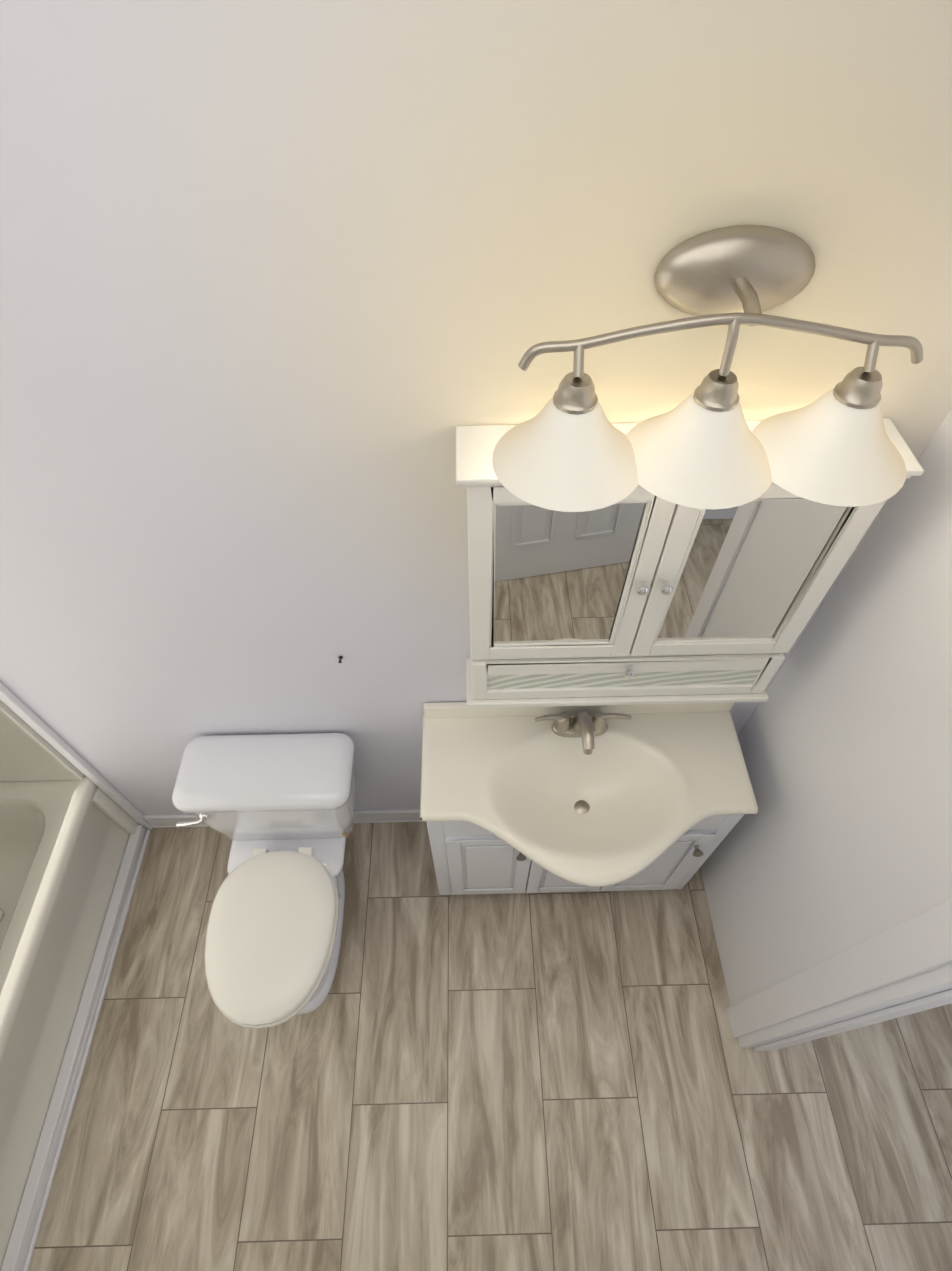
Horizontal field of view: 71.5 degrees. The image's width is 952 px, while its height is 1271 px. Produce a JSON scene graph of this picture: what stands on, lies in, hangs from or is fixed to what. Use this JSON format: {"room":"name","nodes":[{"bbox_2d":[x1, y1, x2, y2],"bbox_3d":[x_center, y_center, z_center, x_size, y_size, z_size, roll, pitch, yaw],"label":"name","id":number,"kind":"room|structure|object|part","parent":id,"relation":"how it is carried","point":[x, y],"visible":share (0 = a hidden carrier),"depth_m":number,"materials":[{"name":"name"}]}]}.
{"room":"bathroom","nodes":[
{"label":"bathroom","id":0,"kind":"room"},
{"bbox_2d":[0,0,951,815],"bbox_3d":[-0.458,-0.138,1.595,3.600,2.800,0.120,-1,53,0],"label":"wall","id":1,"kind":"structure","parent":0,"point":[292,292],"depth_m":0.99,"materials":[{"name":"paint"}]},
{"bbox_2d":[0,682,152,829],"bbox_3d":[-1.322,0.061,1.712,0.029,2.384,0.022,-1,53,0],"label":"trim","id":2,"kind":"structure","parent":1,"relation":"attached to","point":[24,712],"depth_m":2.12,"materials":[{"name":"paint"}]},
{"bbox_2d":[144,809,425,827],"bbox_3d":[-0.724,0.728,2.637,1.153,0.104,0.020,-1,53,0],"label":"baseboard","id":3,"kind":"structure","parent":1,"relation":"attached to","point":[361,816],"depth_m":2.59,"materials":[{"name":"paint"}]},
{"bbox_2d":[423,702,735,718],"bbox_3d":[0.306,0.214,1.972,0.922,0.064,0.021,-1,53,0],"label":"backsplash","id":4,"kind":"structure","parent":1,"relation":"attached to","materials":[{"name":"ceramic"}]},
{"bbox_2d":[455,418,923,707],"bbox_3d":[0.359,-0.093,1.445,0.784,0.760,0.168,-1,53,0],"label":"upper cabinet","id":5,"kind":"object","parent":1,"relation":"attached to","point":[639,594],"visible":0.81,"depth_m":1.37,"materials":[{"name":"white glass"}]},
{"bbox_3d":[0.361,0.103,1.637,0.674,0.076,0.009,-1,53,0],"label":"etched glass","id":6,"kind":"part","parent":5,"relation":"part of","materials":[{"name":"white glass"}]},
{"bbox_3d":[0.361,0.101,1.630,0.744,0.163,0.019,-1,53,0],"label":"frame","id":7,"kind":"part","parent":5,"relation":"part of","materials":[{"name":"white wood"}]},
{"bbox_2d":[492,225,922,511],"bbox_3d":[0.357,-0.384,0.965,0.664,0.286,0.270,-1,53,0],"label":"light","id":8,"kind":"object","parent":1,"relation":"attached to","point":[569,447],"visible":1,"depth_m":0.99,"materials":[{"name":"white glass"}]},
{"bbox_2d":[28,822,951,1270],"bbox_3d":[0.022,1.488,2.162,4.500,0.060,2.070,-1,53,0],"label":"floor","id":9,"kind":"structure","parent":0,"point":[530,1082],"depth_m":2.11,"materials":[{"name":"wood"}]},
{"bbox_2d":[0,700,149,1270],"bbox_3d":[-1.687,0.761,1.381,0.782,2.092,1.520,-1,53,0],"label":"bathtub","id":10,"kind":"object","parent":9,"relation":"on","point":[73,841],"visible":0.9,"depth_m":2.13,"materials":[{"name":"plastic"}]},
{"bbox_2d":[172,733,356,1028],"bbox_3d":[-0.637,0.833,2.139,0.534,0.780,0.762,-1,53,0],"label":"toilet","id":11,"kind":"object","parent":9,"relation":"on","point":[279,810],"visible":1,"depth_m":2.00,"materials":[{"name":"ceramic"}]},
{"bbox_3d":[-0.857,0.560,2.001,0.103,0.050,0.029,-1,53,0],"label":"handle","id":12,"kind":"part","parent":11,"relation":"part of","materials":[{"name":"silver metal"}]},
{"bbox_3d":[-0.639,0.409,2.004,0.524,0.056,0.244,-1,53,0],"label":"tank lid","id":13,"kind":"part","parent":11,"relation":"part of","materials":[{"name":"ceramic"}]},
{"bbox_3d":[-0.638,0.527,2.165,0.492,0.342,0.216,-1,53,0],"label":"tank","id":14,"kind":"part","parent":11,"relation":"part of","materials":[{"name":"ceramic"}]},
{"bbox_3d":[-0.629,0.914,2.031,0.394,0.064,0.502,-1,53,0],"label":"seat","id":15,"kind":"part","parent":11,"relation":"part of","materials":[{"name":"plastic"}]},
{"bbox_2d":[420,702,758,894],"bbox_3d":[0.314,0.646,2.137,0.936,0.983,0.518,-1,53,0],"label":"bathroom vanity","id":16,"kind":"object","parent":9,"relation":"on","point":[583,798],"visible":1,"depth_m":1.93,"materials":[{"name":"white ceramic"}]},
{"bbox_2d":[534,711,631,754],"bbox_3d":[0.308,0.276,1.881,0.277,0.130,0.159,-1,53,0],"label":"faucet","id":17,"kind":"object","parent":16,"relation":"on","point":[549,726],"depth_m":1.94,"materials":[{"name":"silver metal"}]},
{"bbox_2d":[700,409,951,1047],"bbox_3d":[0.932,0.583,1.047,0.120,2.800,1.750,-1,53,0],"label":"wall","id":18,"kind":"structure","parent":0,"point":[840,841],"depth_m":1.50,"materials":[{"name":"paint"}]},
{"bbox_2d":[727,898,951,1050],"bbox_3d":[0.942,1.055,1.100,0.152,2.150,1.045,-1,53,0],"label":"door frame","id":19,"kind":"structure","parent":18,"relation":"attached to","point":[920,943],"depth_m":1.50,"materials":[{"name":"paint"}]}
]}

